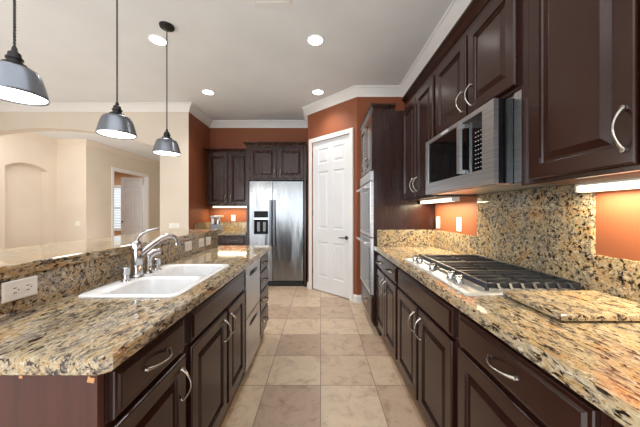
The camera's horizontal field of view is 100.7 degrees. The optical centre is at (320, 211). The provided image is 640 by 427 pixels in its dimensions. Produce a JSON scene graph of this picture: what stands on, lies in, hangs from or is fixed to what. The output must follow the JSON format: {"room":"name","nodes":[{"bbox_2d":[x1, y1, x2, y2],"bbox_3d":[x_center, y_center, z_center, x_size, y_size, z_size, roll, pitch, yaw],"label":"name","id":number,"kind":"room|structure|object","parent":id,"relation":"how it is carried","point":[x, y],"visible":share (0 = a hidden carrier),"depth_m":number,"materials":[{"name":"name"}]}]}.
{"room":"kitchen","nodes":[
{"label":"kitchen","id":0,"kind":"room"},
{"bbox_2d":[0,134,56,248],"bbox_3d":[-6.375,-0.230,1.415,0.150,2.980,9.830,0,0,0],"label":"wall","id":1,"kind":"structure","parent":0,"point":[14,148],"depth_m":5.96,"materials":[{"name":"beige paint"}]},
{"bbox_2d":[5,163,41,248],"bbox_3d":[-6.525,-0.230,5.710,0.150,2.980,1.240,0,0,0],"label":"wall niche","id":2,"kind":"object","parent":1,"relation":"in","point":[23,182],"visible":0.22,"depth_m":5.74,"materials":[{"name":"beige paint"}]},
{"bbox_2d":[16,132,159,165],"bbox_3d":[-4.350,-1.660,6.950,3.900,0.118,5.100,0,0,0],"label":"trim","id":3,"kind":"structure","parent":1,"relation":"attached to","point":[31,135],"depth_m":6.32,"materials":[{"name":"beige paint"}]},
{"bbox_2d":[57,145,90,242],"bbox_3d":[-6.100,-0.230,6.405,1.000,2.980,0.150,0,0,0],"label":"wall","id":4,"kind":"structure","parent":0,"point":[73,161],"depth_m":6.33,"materials":[{"name":"beige paint"}]},
{"bbox_2d":[0,112,188,230],"bbox_3d":[-4.206,-0.230,4.320,4.188,2.980,0.160,0,0,0],"label":"wall","id":5,"kind":"structure","parent":0,"point":[149,126],"depth_m":4.24,"materials":[{"name":"beige paint"}]},
{"bbox_2d":[169,223,178,227],"bbox_3d":[-2.340,0.220,4.236,0.160,0.075,0.007,0,0,0],"label":"wall outlet","id":6,"kind":"object","parent":5,"relation":"attached to","point":[171,225],"visible":1,"depth_m":4.23,"materials":[{"name":"white plastic"}]},
{"bbox_2d":[0,0,471,127],"bbox_3d":[-2.565,-1.660,0.775,7.470,0.118,8.550,0,0,0],"label":"trim","id":7,"kind":"structure","parent":5,"relation":"attached to","point":[455,10],"depth_m":4.15,"materials":[{"name":"white paint"}]},
{"bbox_2d":[91,147,159,238],"bbox_3d":[-5.660,-0.230,8.640,0.120,2.980,4.320,0,0,0],"label":"wall","id":8,"kind":"structure","parent":0,"point":[102,161],"depth_m":7.00,"materials":[{"name":"beige paint"}]},
{"bbox_2d":[112,167,148,235],"bbox_3d":[-5.996,0.025,7.875,0.828,2.470,1.550,0,0,0],"label":"door","id":9,"kind":"structure","parent":8,"relation":"in","point":[131,187],"depth_m":8.52,"materials":[{"name":"white paint"}]},
{"bbox_2d":[114,171,143,235],"bbox_3d":[-7.860,-0.230,10.875,4.280,2.980,0.150,0,0,0],"label":"wall","id":10,"kind":"structure","parent":0,"point":[117,175],"depth_m":10.80,"materials":[{"name":"paint"}]},
{"bbox_2d":[114,185,143,230],"bbox_3d":[-8.100,-0.160,10.820,1.940,1.860,0.140,0,0,0],"label":"window","id":11,"kind":"structure","parent":10,"relation":"in","point":[117,188],"depth_m":10.82,"materials":[{"name":"white paint"}]},
{"bbox_2d":[114,187,120,228],"bbox_3d":[-8.325,-0.155,10.825,0.442,1.730,0.050,0,0,0],"label":"shutter","id":12,"kind":"object","parent":11,"relation":"attached to","point":[117,190],"depth_m":10.84,"materials":[{"name":"white paint"}]},
{"bbox_2d":[189,112,209,228],"bbox_3d":[-2.179,-0.230,4.646,0.143,2.980,0.807,0,0,0],"label":"wall","id":13,"kind":"structure","parent":0,"point":[201,131],"depth_m":4.58,"materials":[{"name":"paint"}]},
{"bbox_2d":[195,222,210,228],"bbox_3d":[-2.097,0.267,4.745,0.020,0.154,0.609,0,0,0],"label":"backsplash","id":14,"kind":"structure","parent":13,"relation":"attached to","point":[206,225],"depth_m":4.73,"materials":[{"name":"beige stone"}]},
{"bbox_2d":[0,0,452,161],"bbox_3d":[-4.300,-1.770,3.650,11.400,0.100,14.700,0,0,0],"label":"ceiling","id":15,"kind":"structure","parent":0,"point":[258,62],"depth_m":2.79,"materials":[{"name":"paint"}]},
{"bbox_2d":[0,0,49,105],"bbox_3d":[-1.420,-1.128,1.230,0.234,1.184,0.234,0,0,0],"label":"pendant lamp","id":16,"kind":"object","parent":15,"relation":"hanging from","point":[19,84],"visible":1,"depth_m":1.21,"materials":[{"name":"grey metal"}]},
{"bbox_2d":[1,46,27,67],"bbox_3d":[-1.420,-0.723,1.230,0.086,0.091,0.086,0,0,0],"label":"socket","id":17,"kind":"object","parent":16,"relation":"attached to","point":[12,56],"depth_m":1.21,"materials":[{"name":"grey metal"}]},
{"bbox_2d":[0,86,47,104],"bbox_3d":[-1.420,-0.544,1.230,0.215,0.005,0.215,0,0,0],"label":"diffuser","id":18,"kind":"object","parent":16,"relation":"attached to","point":[24,95],"depth_m":1.24,"materials":[{"name":"white"}]},
{"bbox_2d":[95,0,136,139],"bbox_3d":[-1.420,-1.128,1.850,0.234,1.184,0.234,0,0,0],"label":"pendant lamp","id":19,"kind":"object","parent":15,"relation":"hanging from","point":[113,124],"visible":1,"depth_m":1.82,"materials":[{"name":"grey metal"}]},
{"bbox_2d":[97,130,135,138],"bbox_3d":[-1.420,-0.544,1.850,0.215,0.005,0.215,0,0,0],"label":"diffuser","id":20,"kind":"object","parent":19,"relation":"attached to","point":[117,134],"depth_m":1.85,"materials":[{"name":"white"}]},
{"bbox_2d":[109,102,124,115],"bbox_3d":[-1.420,-0.723,1.850,0.086,0.091,0.086,0,0,0],"label":"socket","id":21,"kind":"object","parent":19,"relation":"attached to","point":[116,109],"depth_m":1.83,"materials":[{"name":"grey metal"}]},
{"bbox_2d":[148,34,167,45],"bbox_3d":[-1.625,-1.716,2.650,0.176,0.006,0.176,0,0,0],"label":"recessed light","id":22,"kind":"object","parent":15,"relation":"in","point":[156,39],"visible":0.89,"depth_m":2.63,"materials":[{"name":"white"}]},
{"bbox_2d":[149,36,165,44],"bbox_3d":[-1.625,-1.716,2.650,0.144,0.006,0.144,0,0,0],"label":"diffuser","id":23,"kind":"object","parent":22,"relation":"attached to","point":[158,40],"depth_m":2.65,"materials":[{"name":"white"}]},
{"bbox_2d":[152,21,180,156],"bbox_3d":[-1.420,-1.128,2.450,0.234,1.184,0.234,0,0,0],"label":"pendant lamp","id":24,"kind":"object","parent":15,"relation":"hanging from","point":[164,146],"visible":1,"depth_m":2.42,"materials":[{"name":"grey metal"}]},
{"bbox_2d":[162,129,171,138],"bbox_3d":[-1.420,-0.723,2.450,0.086,0.091,0.086,0,0,0],"label":"socket","id":25,"kind":"object","parent":24,"relation":"attached to","point":[166,134],"depth_m":2.43,"materials":[{"name":"grey metal"}]},
{"bbox_2d":[154,151,179,155],"bbox_3d":[-1.420,-0.544,2.450,0.215,0.005,0.215,0,0,0],"label":"diffuser","id":26,"kind":"object","parent":24,"relation":"attached to","point":[163,153],"depth_m":2.46,"materials":[{"name":"white glass"}]},
{"bbox_2d":[202,89,214,94],"bbox_3d":[-1.610,-1.716,3.800,0.176,0.006,0.176,0,0,0],"label":"recessed light","id":27,"kind":"object","parent":15,"relation":"in","point":[205,91],"visible":1,"depth_m":3.80,"materials":[{"name":"white"}]},
{"bbox_2d":[252,0,290,5],"bbox_3d":[-0.400,-1.715,2.050,0.310,0.010,0.300,0,0,0],"label":"ceiling vent","id":28,"kind":"object","parent":15,"relation":"in","point":[255,2],"visible":1,"depth_m":2.17,"materials":[{"name":"white paint"}]},
{"bbox_2d":[307,34,323,45],"bbox_3d":[-0.050,-1.716,2.650,0.176,0.006,0.176,0,0,0],"label":"recessed light","id":29,"kind":"object","parent":15,"relation":"in","point":[314,39],"visible":1,"depth_m":2.63,"materials":[{"name":"white paint"}]},
{"bbox_2d":[308,36,322,44],"bbox_3d":[-0.050,-1.716,2.650,0.144,0.006,0.144,0,0,0],"label":"diffuser","id":30,"kind":"object","parent":29,"relation":"attached to","point":[312,40],"depth_m":2.65,"materials":[{"name":"white"}]},
{"bbox_2d":[312,89,323,94],"bbox_3d":[-0.036,-1.716,3.800,0.176,0.006,0.176,0,0,0],"label":"recessed light","id":31,"kind":"object","parent":15,"relation":"in","point":[316,91],"visible":1,"depth_m":3.80,"materials":[{"name":"white"}]},
{"bbox_2d":[313,90,322,94],"bbox_3d":[-0.036,-1.716,3.800,0.144,0.006,0.144,0,0,0],"label":"diffuser","id":32,"kind":"object","parent":31,"relation":"attached to","point":[317,92],"depth_m":3.80,"materials":[{"name":"white"}]},
{"bbox_2d":[210,128,307,221],"bbox_3d":[-0.540,-0.230,5.125,3.420,2.980,0.150,0,0,0],"label":"wall","id":33,"kind":"structure","parent":0,"point":[220,138],"depth_m":5.05,"materials":[{"name":"paint"}]},
{"bbox_2d":[204,149,245,205],"bbox_3d":[-1.666,-0.618,4.866,0.818,1.012,0.364,0,0,0],"label":"upper cabinet","id":34,"kind":"object","parent":33,"relation":"attached to","point":[226,168],"visible":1,"depth_m":4.72,"materials":[{"name":"brown wood"}]},
{"bbox_2d":[213,206,245,207],"bbox_3d":[-1.635,-0.094,4.890,0.690,0.034,0.060,0,0,0],"label":"strip light","id":35,"kind":"object","parent":34,"relation":"attached to","point":[213,206],"visible":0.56,"depth_m":4.87,"materials":[{"name":"white plastic"}]},
{"bbox_2d":[221,222,245,229],"bbox_3d":[-1.669,0.267,5.039,0.833,0.154,0.020,0,0,0],"label":"backsplash","id":36,"kind":"structure","parent":33,"relation":"attached to","point":[226,225],"depth_m":5.03,"materials":[{"name":"beige stone"}]},
{"bbox_2d":[221,279,425,426],"bbox_3d":[-4.300,1.310,3.650,11.400,0.100,14.700,0,0,0],"label":"floor","id":37,"kind":"structure","parent":0,"point":[320,359],"depth_m":2.04,"materials":[{"name":"tile"}]},
{"bbox_2d":[0,374,103,426],"bbox_3d":[-0.812,0.825,0.664,0.520,0.870,0.021,0,0,0],"label":"end panel","id":38,"kind":"object","parent":37,"relation":"on","point":[25,401],"visible":0.69,"depth_m":0.66,"materials":[{"name":"brown wood"}]},
{"bbox_2d":[104,316,191,426],"bbox_3d":[-0.780,0.825,0.875,0.575,0.870,0.395,0,0,0],"label":"base cabinet","id":39,"kind":"object","parent":37,"relation":"on","point":[148,389],"visible":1,"depth_m":0.84,"materials":[{"name":"brown wood"}]},
{"bbox_2d":[184,271,244,426],"bbox_3d":[-0.781,0.825,1.477,0.575,0.870,0.806,0,0,0],"label":"base cabinet","id":40,"kind":"object","parent":37,"relation":"on","point":[214,330],"visible":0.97,"depth_m":1.35,"materials":[{"name":"brown wood"}]},
{"bbox_2d":[0,246,271,375],"bbox_3d":[-0.777,0.367,1.680,0.545,0.044,2.110,0,0,0],"label":"countertop","id":41,"kind":"structure","parent":40,"relation":"on","point":[71,335],"depth_m":0.81,"materials":[{"name":"beige stone"}]},
{"bbox_2d":[78,264,228,297],"bbox_3d":[-0.785,0.431,1.387,0.410,0.192,0.655,0,0,0],"label":"sink","id":42,"kind":"object","parent":41,"relation":"in","point":[173,280],"visible":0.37,"depth_m":1.35,"materials":[{"name":"white ceramic"}]},
{"bbox_2d":[120,266,130,281],"bbox_3d":[-0.945,0.301,1.287,0.044,0.066,0.044,0,0,0],"label":"soap dispenser","id":43,"kind":"object","parent":42,"relation":"on","point":[125,271],"visible":1,"depth_m":1.27,"materials":[{"name":"silver metal"}]},
{"bbox_2d":[143,249,160,273],"bbox_3d":[-0.934,0.270,1.468,0.048,0.128,0.083,0,0,41],"label":"sprayer","id":44,"kind":"object","parent":42,"relation":"on","point":[148,259],"visible":1,"depth_m":1.45,"materials":[{"name":"silver metal"}]},
{"bbox_2d":[129,228,178,277],"bbox_3d":[-0.884,0.209,1.426,0.064,0.251,0.237,0,0,45],"label":"faucet","id":45,"kind":"object","parent":42,"relation":"on","point":[138,251],"visible":1,"depth_m":1.36,"materials":[{"name":"silver metal"}]},
{"bbox_2d":[153,258,161,269],"bbox_3d":[-0.945,0.301,1.535,0.044,0.066,0.044,0,0,0],"label":"soap dispenser","id":46,"kind":"object","parent":42,"relation":"on","point":[157,261],"visible":1,"depth_m":1.52,"materials":[{"name":"silver metal"}]},
{"bbox_2d":[218,235,245,245],"bbox_3d":[-1.679,0.825,4.727,0.851,0.870,0.626,0,0,0],"label":"base cabinet","id":47,"kind":"object","parent":37,"relation":"on","point":[223,240],"visible":0.2,"depth_m":4.46,"materials":[{"name":"brown wood"}]},
{"bbox_2d":[218,230,245,234],"bbox_3d":[-1.681,0.367,4.731,0.855,0.044,0.593,0,0,0],"label":"countertop","id":48,"kind":"structure","parent":47,"relation":"on","point":[224,232],"depth_m":4.46,"materials":[{"name":"beige stone"}]},
{"bbox_2d":[210,215,223,230],"bbox_3d":[-1.860,0.202,4.755,0.170,0.284,0.230,0,0,0],"label":"coffee maker","id":49,"kind":"object","parent":48,"relation":"on","point":[215,219],"visible":0.92,"depth_m":4.66,"materials":[{"name":"grey plastic"}]},
{"bbox_2d":[238,258,259,386],"bbox_3d":[-0.795,0.826,2.101,0.530,0.868,0.434,0,0,0],"label":"dishwasher","id":50,"kind":"object","parent":37,"relation":"on","point":[251,289],"visible":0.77,"depth_m":2.05,"materials":[{"name":"metal"}]},
{"bbox_2d":[259,253,268,340],"bbox_3d":[-0.780,0.825,2.522,0.575,0.870,0.400,0,0,0],"label":"base cabinet","id":51,"kind":"object","parent":37,"relation":"on","point":[264,318],"visible":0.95,"depth_m":2.50,"materials":[{"name":"brown wood"}]},
{"bbox_2d":[243,142,307,286],"bbox_3d":[-0.764,0.044,4.727,1.065,2.431,0.626,0,0,0],"label":"tall cabinet","id":52,"kind":"object","parent":37,"relation":"on","point":[265,161],"visible":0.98,"depth_m":4.46,"materials":[{"name":"brown wood"}]},
{"bbox_2d":[250,181,303,285],"bbox_3d":[-0.746,0.369,4.729,0.908,1.782,0.601,0,0,0],"label":"refrigerator","id":53,"kind":"object","parent":37,"relation":"on","point":[276,207],"visible":0.92,"depth_m":4.48,"materials":[{"name":"metal"}]},
{"bbox_2d":[376,253,403,380],"bbox_3d":[0.845,0.825,2.330,0.640,0.870,0.725,0,0,0],"label":"base cabinet","id":54,"kind":"object","parent":37,"relation":"on","point":[387,286],"visible":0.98,"depth_m":2.23,"materials":[{"name":"brown wood"}]},
{"bbox_2d":[359,103,434,335],"bbox_3d":[0.826,0.085,3.059,0.684,2.351,0.794,0,0,0],"label":"tall cabinet","id":55,"kind":"object","parent":37,"relation":"on","point":[381,127],"visible":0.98,"depth_m":2.70,"materials":[{"name":"brown wood"}]},
{"bbox_2d":[356,171,372,294],"bbox_3d":[0.791,0.217,3.059,0.678,1.275,0.677,0,0,0],"label":"wall oven","id":56,"kind":"object","parent":55,"relation":"in","point":[366,182],"visible":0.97,"depth_m":2.87,"materials":[{"name":"metal"}]},
{"bbox_2d":[398,268,458,426],"bbox_3d":[0.845,0.825,1.542,0.639,0.870,0.848,0,0,0],"label":"base cabinet","id":57,"kind":"object","parent":37,"relation":"on","point":[428,324],"visible":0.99,"depth_m":1.39,"materials":[{"name":"brown wood"}]},
{"bbox_2d":[374,246,639,426],"bbox_3d":[0.847,0.367,1.197,0.603,0.044,2.994,0,0,0],"label":"countertop","id":58,"kind":"structure","parent":57,"relation":"on","point":[599,361],"depth_m":0.71,"materials":[{"name":"beige stone"}]},
{"bbox_2d":[403,254,580,295],"bbox_3d":[0.863,0.322,1.512,0.525,0.046,0.845,0,0,0],"label":"gas cooktop","id":59,"kind":"object","parent":58,"relation":"in","point":[470,275],"visible":0.98,"depth_m":1.32,"materials":[{"name":"metal"}]},
{"bbox_2d":[503,290,639,320],"bbox_3d":[0.932,0.332,0.951,0.375,0.026,0.262,0,0,0],"label":"board","id":60,"kind":"object","parent":58,"relation":"on","point":[562,305],"visible":1,"depth_m":0.91,"materials":[{"name":"beige stone"}]},
{"bbox_2d":[458,310,613,426],"bbox_3d":[0.845,0.825,0.823,0.640,0.870,0.586,0,0,0],"label":"base cabinet","id":61,"kind":"object","parent":37,"relation":"on","point":[498,386],"visible":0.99,"depth_m":0.80,"materials":[{"name":"brown wood"}]},
{"bbox_2d":[614,420,623,426],"bbox_3d":[0.845,0.825,0.214,0.640,0.870,0.628,0,0,0],"label":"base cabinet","id":62,"kind":"object","parent":37,"relation":"on","point":[616,424],"visible":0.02,"depth_m":0.52,"materials":[{"name":"brown wood"}]},
{"bbox_2d":[308,97,356,294],"bbox_3d":[0.183,-0.230,4.076,1.002,2.980,0.100,0,0,44],"label":"wall","id":63,"kind":"structure","parent":0,"point":[342,116],"depth_m":3.94,"materials":[{"name":"paint"}]},
{"bbox_2d":[309,128,353,301],"bbox_3d":[0.146,0.036,4.050,0.907,2.447,0.100,0,0,44],"label":"door","id":64,"kind":"structure","parent":63,"relation":"in","point":[333,159],"depth_m":4.04,"materials":[{"name":"white paint"}]},
{"bbox_2d":[353,294,362,302],"bbox_3d":[0.537,1.208,3.689,0.168,0.105,0.043,0,0,14],"label":"baseboard","id":65,"kind":"structure","parent":63,"relation":"attached to","point":[356,298],"depth_m":3.68,"materials":[{"name":"white paint"}]},
{"bbox_2d":[357,97,404,294],"bbox_3d":[0.839,-0.230,3.740,0.663,2.980,0.100,0,0,0],"label":"wall","id":66,"kind":"structure","parent":0,"point":[363,103],"depth_m":3.69,"materials":[{"name":"paint"}]},
{"bbox_2d":[435,188,639,260],"bbox_3d":[1.245,-0.230,0.850,0.150,2.980,8.700,0,0,0],"label":"wall","id":67,"kind":"structure","parent":0,"point":[617,211],"depth_m":1.07,"materials":[{"name":"paint"}]},
{"bbox_2d":[377,230,433,245],"bbox_3d":[0.872,0.262,2.684,0.593,0.164,0.020,0,0,0],"label":"backsplash","id":68,"kind":"structure","parent":67,"relation":"attached to","point":[384,237],"depth_m":2.67,"materials":[{"name":"beige stone"}]},
{"bbox_2d":[436,217,439,228],"bbox_3d":[1.165,0.105,2.630,0.009,0.116,0.072,0,0,0],"label":"light switch","id":69,"kind":"object","parent":67,"relation":"attached to","point":[437,218],"visible":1,"depth_m":2.61,"materials":[{"name":"white plastic"}]},
{"bbox_2d":[403,67,476,200],"bbox_3d":[0.980,-0.590,2.321,0.375,0.955,0.750,0,0,0],"label":"upper cabinet","id":70,"kind":"object","parent":67,"relation":"attached to","point":[419,112],"visible":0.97,"depth_m":2.26,"materials":[{"name":"brown wood"}]},
{"bbox_2d":[420,197,459,203],"bbox_3d":[1.030,-0.099,2.340,0.060,0.034,0.640,0,0,0],"label":"strip light","id":71,"kind":"object","parent":70,"relation":"attached to","point":[447,199],"visible":1,"depth_m":2.21,"materials":[{"name":"white plastic"}]},
{"bbox_2d":[401,0,488,104],"bbox_3d":[0.887,-1.097,1.488,0.165,0.058,2.305,0,0,0],"label":"crown molding","id":72,"kind":"structure","parent":70,"relation":"attached to","point":[473,9],"depth_m":1.72,"materials":[{"name":"brown wood"}]},
{"bbox_2d":[434,230,476,254],"bbox_3d":[1.159,0.262,2.310,0.020,0.164,0.726,0,0,0],"label":"backsplash","id":73,"kind":"structure","parent":67,"relation":"attached to","point":[464,244],"depth_m":2.24,"materials":[{"name":"beige stone"}]},
{"bbox_2d":[457,218,460,231],"bbox_3d":[1.165,0.105,2.235,0.009,0.116,0.072,0,0,0],"label":"light switch","id":74,"kind":"object","parent":67,"relation":"attached to","point":[458,219],"visible":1,"depth_m":2.22,"materials":[{"name":"white plastic"}]},
{"bbox_2d":[435,0,520,135],"bbox_3d":[0.980,-0.798,1.534,0.375,0.537,0.820,0,0,0],"label":"upper cabinet","id":75,"kind":"object","parent":67,"relation":"attached to","point":[483,65],"visible":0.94,"depth_m":1.37,"materials":[{"name":"brown wood"}]},
{"bbox_2d":[426,89,561,194],"bbox_3d":[0.954,-0.326,1.532,0.424,0.404,0.816,0,0,0],"label":"microwave","id":76,"kind":"object","parent":75,"relation":"attached to","point":[480,153],"visible":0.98,"depth_m":1.30,"materials":[{"name":"metal"}]},
{"bbox_2d":[477,185,595,289],"bbox_3d":[1.159,0.109,1.535,0.020,0.470,0.820,0,0,0],"label":"backsplash","id":77,"kind":"structure","parent":67,"relation":"attached to","point":[548,230],"depth_m":1.36,"materials":[{"name":"beige stone"}]},
{"bbox_2d":[521,0,639,185],"bbox_3d":[0.980,-0.590,0.729,0.375,0.955,0.787,0,0,0],"label":"upper cabinet","id":78,"kind":"object","parent":67,"relation":"attached to","point":[580,59],"visible":0.99,"depth_m":0.86,"materials":[{"name":"brown wood"}]},
{"bbox_2d":[575,178,639,192],"bbox_3d":[1.100,-0.099,0.738,0.060,0.034,0.755,0,0,0],"label":"strip light","id":79,"kind":"object","parent":78,"relation":"attached to","point":[633,183],"visible":1,"depth_m":0.99,"materials":[{"name":"white plastic"}]},
{"bbox_2d":[592,255,639,302],"bbox_3d":[1.159,0.262,0.411,0.020,0.164,1.423,0,0,0],"label":"backsplash","id":80,"kind":"structure","parent":67,"relation":"attached to","point":[618,277],"depth_m":1.03,"materials":[{"name":"beige stone"}]},
{"bbox_3d":[-1.136,0.742,1.688,0.128,1.036,2.065,0,0,0],"label":"wall","id":81,"kind":"structure","parent":0,"visible":0},
{"bbox_2d":[0,234,217,317],"bbox_3d":[-1.061,0.306,1.688,0.021,0.164,2.065,0,0,0],"label":"backsplash","id":82,"kind":"structure","parent":81,"relation":"attached to","point":[52,284],"depth_m":1.17,"materials":[{"name":"beige stone"}]},
{"bbox_2d":[1,275,36,303],"bbox_3d":[-1.045,0.268,0.925,0.007,0.068,0.108,0,0,0],"label":"wall outlet","id":83,"kind":"object","parent":82,"relation":"attached to","point":[13,290],"visible":1,"depth_m":0.92,"materials":[{"name":"white plastic"}]},
{"bbox_2d":[9,285,20,295],"bbox_3d":[-1.043,0.268,0.905,0.001,0.026,0.033,0,0,0],"label":"socket","id":84,"kind":"object","parent":83,"relation":"attached to","point":[14,290],"depth_m":0.90,"materials":[{"name":"white plastic"}]},
{"bbox_2d":[23,282,32,291],"bbox_3d":[-1.043,0.268,0.945,0.001,0.026,0.033,0,0,0],"label":"socket","id":85,"kind":"object","parent":83,"relation":"attached to","point":[27,286],"depth_m":0.94,"materials":[{"name":"white plastic"}]},
{"bbox_2d":[185,241,191,251],"bbox_3d":[-1.045,0.270,2.100,0.007,0.074,0.105,0,0,0],"label":"wall outlet","id":86,"kind":"object","parent":82,"relation":"attached to","point":[188,245],"visible":1,"depth_m":2.10,"materials":[{"name":"white plastic"}]},
{"bbox_2d":[199,238,203,247],"bbox_3d":[-1.045,0.270,2.330,0.007,0.074,0.100,0,0,0],"label":"wall outlet","id":87,"kind":"object","parent":82,"relation":"attached to","point":[201,241],"visible":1,"depth_m":2.32,"materials":[{"name":"white plastic"}]},
{"bbox_2d":[206,236,210,244],"bbox_3d":[-1.045,0.270,2.475,0.007,0.074,0.100,0,0,0],"label":"wall outlet","id":88,"kind":"object","parent":82,"relation":"attached to","point":[208,239],"visible":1,"depth_m":2.47,"materials":[{"name":"white plastic"}]},
{"bbox_2d":[0,229,220,279],"bbox_3d":[-1.298,0.202,1.688,0.505,0.043,2.175,0,0,0],"label":"bar","id":89,"kind":"object","parent":81,"relation":"on","point":[18,261],"visible":0.88,"depth_m":1.27,"materials":[{"name":"beige stone"}]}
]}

